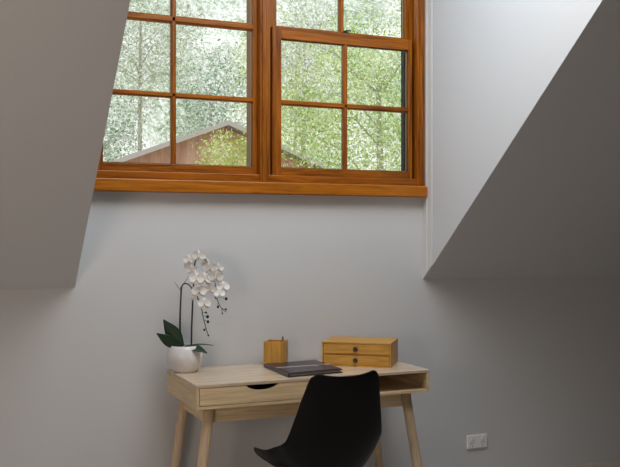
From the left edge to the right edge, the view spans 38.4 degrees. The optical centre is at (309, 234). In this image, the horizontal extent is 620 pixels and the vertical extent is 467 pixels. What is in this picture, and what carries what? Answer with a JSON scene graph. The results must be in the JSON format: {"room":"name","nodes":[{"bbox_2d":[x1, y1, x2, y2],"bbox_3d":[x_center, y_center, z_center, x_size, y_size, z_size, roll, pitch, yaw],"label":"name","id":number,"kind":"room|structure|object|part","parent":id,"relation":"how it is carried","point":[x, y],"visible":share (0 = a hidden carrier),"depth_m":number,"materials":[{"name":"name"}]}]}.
{"room":"home office","nodes":[
{"label":"home office","id":0,"kind":"room"},
{"bbox_2d":[75,2,129,283],"bbox_3d":[-0.558,-0.724,2.561,0.100,1.872,2.214,0,0,-23],"label":"wall","id":1,"kind":"structure","parent":0,"point":[129,2],"depth_m":2.99,"materials":[{"name":"paint"}]},
{"bbox_2d":[0,191,619,466],"bbox_3d":[-0.247,-0.230,3.987,8.000,3.100,0.160,0,0,-23],"label":"wall","id":2,"kind":"structure","parent":0,"point":[531,365],"depth_m":3.97,"materials":[{"name":"paint"}]},
{"bbox_2d":[94,0,426,197],"bbox_3d":[-0.221,-0.904,3.971,1.596,1.452,0.212,0,0,-23],"label":"window","id":3,"kind":"structure","parent":2,"relation":"in","point":[263,174],"depth_m":3.96,"materials":[{"name":"brown wood"}]},
{"bbox_3d":[-0.557,-0.283,3.799,0.654,0.034,0.034,0,0,-23],"label":"rail","id":4,"kind":"part","parent":3,"relation":"part of","materials":[{"name":"brown wood"}]},
{"bbox_3d":[-0.215,-0.248,3.993,1.563,0.034,0.175,0,0,-23],"label":"frame","id":5,"kind":"part","parent":3,"relation":"part of","materials":[{"name":"brown wood"}]},
{"bbox_3d":[-0.197,-0.204,3.915,1.595,0.053,0.092,0,0,-23],"label":"sill","id":6,"kind":"part","parent":3,"relation":"part of","materials":[{"name":"brown wood"}]},
{"bbox_3d":[0.146,-0.918,4.146,0.660,0.048,0.034,0,0,-23],"label":"rail","id":7,"kind":"part","parent":3,"relation":"part of","materials":[{"name":"brown wood"}]},
{"bbox_3d":[0.164,-0.902,4.109,0.648,0.052,0.032,0,0,-23],"label":"rail","id":8,"kind":"part","parent":3,"relation":"part of","materials":[{"name":"brown wood"}]},
{"bbox_3d":[0.164,-0.283,4.109,0.648,0.034,0.032,0,0,-23],"label":"rail","id":9,"kind":"part","parent":3,"relation":"part of","materials":[{"name":"brown wood"}]},
{"bbox_2d":[467,434,486,448],"bbox_3d":[0.818,1.009,4.351,0.116,0.066,0.014,0,0,-23],"label":"power outlet","id":10,"kind":"object","parent":2,"relation":"attached to","point":[479,440],"visible":1,"depth_m":4.35,"materials":[{"name":"white plastic"}]},
{"bbox_2d":[567,460,619,466],"bbox_3d":[-0.212,1.255,3.906,7.700,0.130,0.018,0,0,-23],"label":"baseboard","id":11,"kind":"structure","parent":2,"relation":"attached to","point":[616,463],"depth_m":4.66,"materials":[{"name":"paint"}]},
{"bbox_2d":[0,0,619,288],"bbox_3d":[0.947,-1.106,1.214,7.900,2.637,6.140,0,0,-23],"label":"ceiling","id":12,"kind":"structure","parent":0,"point":[550,206],"depth_m":3.37,"materials":[{"name":"paint"}]},
{"bbox_2d":[423,0,602,279],"bbox_3d":[1.024,-0.724,3.243,0.100,1.872,2.214,0,0,-23],"label":"wall","id":13,"kind":"structure","parent":0,"point":[493,61],"depth_m":3.80,"materials":[{"name":"paint"}]},
{"bbox_2d":[423,0,431,278],"bbox_3d":[0.553,-0.725,4.200,0.008,1.871,0.082,0,0,-23],"label":"trim","id":14,"kind":"structure","parent":13,"relation":"attached to","point":[427,201],"depth_m":4.19,"materials":[{"name":"paint"}]},
{"bbox_3d":[0.949,1.420,1.209,8.000,0.200,6.170,0,0,-23],"label":"floor","id":15,"kind":"structure","parent":0,"visible":0},
{"bbox_2d":[167,360,428,466],"bbox_3d":[-0.047,0.940,3.704,1.073,0.761,0.441,0,0,-23],"label":"desk","id":16,"kind":"object","parent":15,"relation":"on","point":[212,394],"visible":0.8,"depth_m":3.52,"materials":[{"name":"wood"}]},
{"bbox_3d":[-0.559,0.986,3.689,0.127,0.668,0.041,0,0,-2],"label":"leg","id":17,"kind":"part","parent":16,"relation":"part of","materials":[{"name":"brown wood"}]},
{"bbox_3d":[-0.504,0.606,3.507,0.011,0.069,0.440,0,0,-23],"label":"panel","id":18,"kind":"part","parent":16,"relation":"part of","materials":[{"name":"brown wood"}]},
{"bbox_2d":[156,249,229,372],"bbox_3d":[-0.471,0.308,3.635,0.273,0.501,0.145,0,0,18],"label":"potted orchid","id":19,"kind":"object","parent":16,"relation":"on","point":[181,357],"visible":1,"depth_m":3.61,"materials":[{"name":"white plant"}]},
{"bbox_3d":[-0.513,0.505,3.649,0.145,0.108,0.145,0,0,-23],"label":"pot","id":20,"kind":"part","parent":19,"relation":"part of","materials":[{"name":"white ceramic"}]},
{"bbox_3d":[-0.496,0.100,3.659,0.051,0.042,0.008,0,-1,10],"label":"flower","id":21,"kind":"part","parent":19,"relation":"part of","materials":[{"name":"white plant"}]},
{"bbox_3d":[-0.480,0.139,3.618,0.048,0.039,0.008,0,17,-10],"label":"flower","id":22,"kind":"part","parent":19,"relation":"part of","materials":[{"name":"white plant"}]},
{"bbox_3d":[-0.475,0.326,3.634,0.127,0.260,0.018,0,0,19],"label":"stem","id":23,"kind":"part","parent":19,"relation":"part of","materials":[{"name":"plant"}]},
{"bbox_3d":[-0.462,0.173,3.609,0.063,0.051,0.010,0,3,-35],"label":"flower","id":24,"kind":"part","parent":19,"relation":"part of","materials":[{"name":"white plant"}]},
{"bbox_3d":[-0.449,0.224,3.610,0.063,0.051,0.010,0,-5,-2],"label":"flower","id":25,"kind":"part","parent":19,"relation":"part of","materials":[{"name":"white plant"}]},
{"bbox_3d":[-0.453,0.082,3.639,0.060,0.049,0.010,0,1,20],"label":"flower","id":26,"kind":"part","parent":19,"relation":"part of","materials":[{"name":"white plant"}]},
{"bbox_3d":[-0.427,0.174,3.599,0.066,0.054,0.011,0,3,-25],"label":"flower","id":27,"kind":"part","parent":19,"relation":"part of","materials":[{"name":"white plant"}]},
{"bbox_3d":[-0.429,0.274,3.610,0.057,0.046,0.010,0,0,-20],"label":"flower","id":28,"kind":"part","parent":19,"relation":"part of","materials":[{"name":"white plant"}]},
{"bbox_3d":[-0.430,0.105,3.650,0.054,0.044,0.009,0,-7,34],"label":"flower","id":29,"kind":"part","parent":19,"relation":"part of","materials":[{"name":"white plant"}]},
{"bbox_3d":[-0.415,0.271,3.637,0.152,0.369,0.013,0,0,11],"label":"stem","id":30,"kind":"part","parent":19,"relation":"part of","materials":[{"name":"plant"}]},
{"bbox_3d":[-0.406,0.130,3.609,0.060,0.049,0.010,0,11,19],"label":"flower","id":31,"kind":"part","parent":19,"relation":"part of","materials":[{"name":"white plant"}]},
{"bbox_3d":[-0.408,0.217,3.618,0.054,0.044,0.009,0,17,-14],"label":"flower","id":32,"kind":"part","parent":19,"relation":"part of","materials":[{"name":"white plant"}]},
{"bbox_3d":[-0.383,0.166,3.608,0.066,0.054,0.011,0,14,-11],"label":"flower","id":33,"kind":"part","parent":19,"relation":"part of","materials":[{"name":"white plant"}]},
{"bbox_3d":[-0.367,0.236,3.610,0.045,0.037,0.008,0,-11,-17],"label":"flower","id":34,"kind":"part","parent":19,"relation":"part of","materials":[{"name":"white plant"}]},
{"bbox_3d":[-0.375,0.133,3.639,0.048,0.039,0.008,0,3,-27],"label":"flower","id":35,"kind":"part","parent":19,"relation":"part of","materials":[{"name":"white plant"}]},
{"bbox_3d":[-0.355,0.209,3.630,0.054,0.044,0.009,0,-10,-11],"label":"flower","id":36,"kind":"part","parent":19,"relation":"part of","materials":[{"name":"white plant"}]},
{"bbox_3d":[-0.456,0.683,3.536,0.016,0.063,0.305,0,0,-23],"label":"rail","id":37,"kind":"part","parent":16,"relation":"part of","materials":[{"name":"brown wood"}]},
{"bbox_3d":[-0.415,0.986,3.355,0.125,0.668,0.041,0,0,-40],"label":"leg","id":38,"kind":"part","parent":16,"relation":"part of","materials":[{"name":"brown wood"}]},
{"bbox_3d":[-0.185,0.605,3.413,0.496,0.065,0.014,0,0,-23],"label":"drawer","id":39,"kind":"part","parent":16,"relation":"part of","materials":[{"name":"brown wood"}]},
{"bbox_2d":[264,339,287,363],"bbox_3d":[-0.147,0.507,3.837,0.086,0.104,0.086,0,0,14],"label":"pen holder","id":40,"kind":"object","parent":16,"relation":"on","point":[275,350],"visible":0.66,"depth_m":3.80,"materials":[{"name":"brown wood"}]},
{"bbox_3d":[-0.050,0.646,3.703,1.000,0.012,0.439,0,0,-23],"label":"panel","id":41,"kind":"part","parent":16,"relation":"part of","materials":[{"name":"brown wood"}]},
{"bbox_2d":[264,360,342,377],"bbox_3d":[-0.029,0.548,3.687,0.262,0.021,0.324,0,0,-23],"label":"portfolio","id":42,"kind":"object","parent":16,"relation":"on","point":[306,367],"visible":1,"depth_m":3.61,"materials":[{"name":"leather"}]},
{"bbox_3d":[0.014,0.683,3.567,0.877,0.063,0.018,0,0,-23],"label":"rail","id":43,"kind":"part","parent":16,"relation":"part of","materials":[{"name":"brown wood"}]},
{"bbox_2d":[322,336,397,367],"bbox_3d":[0.219,0.507,3.871,0.297,0.103,0.222,0,0,14],"label":"drawer box","id":44,"kind":"object","parent":16,"relation":"on","point":[376,352],"visible":0.97,"depth_m":3.78,"materials":[{"name":"brown wood"}]},
{"bbox_3d":[0.218,0.484,3.865,0.282,0.041,0.189,0,0,14],"label":"drawer","id":45,"kind":"part","parent":44,"relation":"part of","materials":[{"name":"brown wood"}]},
{"bbox_3d":[0.218,0.531,3.865,0.282,0.041,0.189,0,0,14],"label":"drawer","id":46,"kind":"part","parent":44,"relation":"part of","materials":[{"name":"brown wood"}]},
{"bbox_3d":[0.305,0.986,4.062,0.147,0.668,0.041,0,0,-41],"label":"leg","id":47,"kind":"part","parent":16,"relation":"part of","materials":[{"name":"brown wood"}]},
{"bbox_3d":[0.404,0.606,3.898,0.013,0.069,0.440,0,0,-23],"label":"panel","id":48,"kind":"part","parent":16,"relation":"part of","materials":[{"name":"brown wood"}]},
{"bbox_3d":[0.449,0.986,3.728,0.145,0.668,0.041,0,0,-10],"label":"leg","id":49,"kind":"part","parent":16,"relation":"part of","materials":[{"name":"brown wood"}]},
{"bbox_2d":[254,370,381,466],"bbox_3d":[0.028,0.893,3.235,0.433,0.854,0.503,0,0,-24],"label":"chair","id":50,"kind":"object","parent":15,"relation":"on","point":[337,422],"visible":1,"depth_m":3.03,"materials":[{"name":"black plastic"}]},
{"label":"outside","id":51,"kind":"structure","parent":0,"visible":0},
{"bbox_3d":[-5.809,3.670,32.449,75.000,0.300,55.800,0,0,-23],"label":"ground","id":52,"kind":"structure","parent":51,"visible":0},
{"bbox_2d":[103,52,150,160],"bbox_3d":[-4.568,-0.178,18.562,2.517,7.400,2.355,0,0,-23],"label":"leafy tree","id":53,"kind":"object","parent":52,"relation":"on","point":[109,137],"visible":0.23,"depth_m":18.69,"materials":[{"name":"green plant"}]},
{"bbox_2d":[112,0,229,151],"bbox_3d":[-4.348,-1.711,22.693,4.593,10.464,3.365,0,0,-31],"label":"leafy tree","id":54,"kind":"object","parent":52,"relation":"on","point":[140,47],"visible":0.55,"depth_m":22.59,"materials":[{"name":"green plant"}]},
{"bbox_2d":[159,33,246,139],"bbox_3d":[-2.240,-0.469,19.750,2.542,7.981,2.505,0,0,-23],"label":"leafy tree","id":55,"kind":"object","parent":52,"relation":"on","point":[210,91],"visible":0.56,"depth_m":19.50,"materials":[{"name":"green plant"}]},
{"bbox_2d":[188,123,246,165],"bbox_3d":[-0.972,1.040,11.472,1.306,4.964,1.191,0,0,-23],"label":"leafy bush","id":56,"kind":"object","parent":52,"relation":"on","point":[243,158],"visible":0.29,"depth_m":11.36,"materials":[{"name":"green plant"}]},
{"bbox_2d":[110,120,334,168],"bbox_3d":[-2.078,0.935,14.887,5.800,5.170,4.610,0,0,-23],"label":"shed","id":57,"kind":"object","parent":52,"relation":"on","point":[160,153],"visible":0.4,"depth_m":12.86,"materials":[{"name":"brown wood"}]},
{"bbox_2d":[219,1,373,162],"bbox_3d":[-0.332,-1.663,24.601,4.824,10.368,3.680,0,0,-33],"label":"leafy tree","id":58,"kind":"object","parent":52,"relation":"on","point":[244,40],"visible":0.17,"depth_m":24.54,"materials":[{"name":"green plant"}]},
{"bbox_2d":[276,0,340,152],"bbox_3d":[-0.201,-1.183,20.542,2.259,9.408,2.430,0,0,-23],"label":"leafy tree","id":59,"kind":"object","parent":52,"relation":"on","point":[297,22],"visible":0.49,"depth_m":20.41,"materials":[{"name":"green plant"}]},
{"bbox_2d":[229,0,400,170],"bbox_3d":[0.808,0.285,10.497,3.284,6.478,2.470,0,0,-35],"label":"leafy tree","id":60,"kind":"object","parent":52,"relation":"on","point":[380,141],"visible":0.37,"depth_m":10.25,"materials":[{"name":"green plant"}]},
{"bbox_2d":[375,0,400,143],"bbox_3d":[3.362,-1.706,19.314,4.266,10.454,3.488,0,0,-8],"label":"leafy tree","id":61,"kind":"object","parent":52,"relation":"on","point":[394,0],"visible":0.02,"depth_m":19.25,"materials":[{"name":"green plant"}]},
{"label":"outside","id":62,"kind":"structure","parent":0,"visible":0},
{"bbox_2d":[103,0,400,170],"bbox_3d":[0.010,-4.536,31.579,55.000,17.057,14.793,0,0,-23],"label":"trees","id":63,"kind":"object","parent":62,"point":[231,10],"visible":0.1,"depth_m":31.98,"materials":[{"name":"green plant"}]}
]}

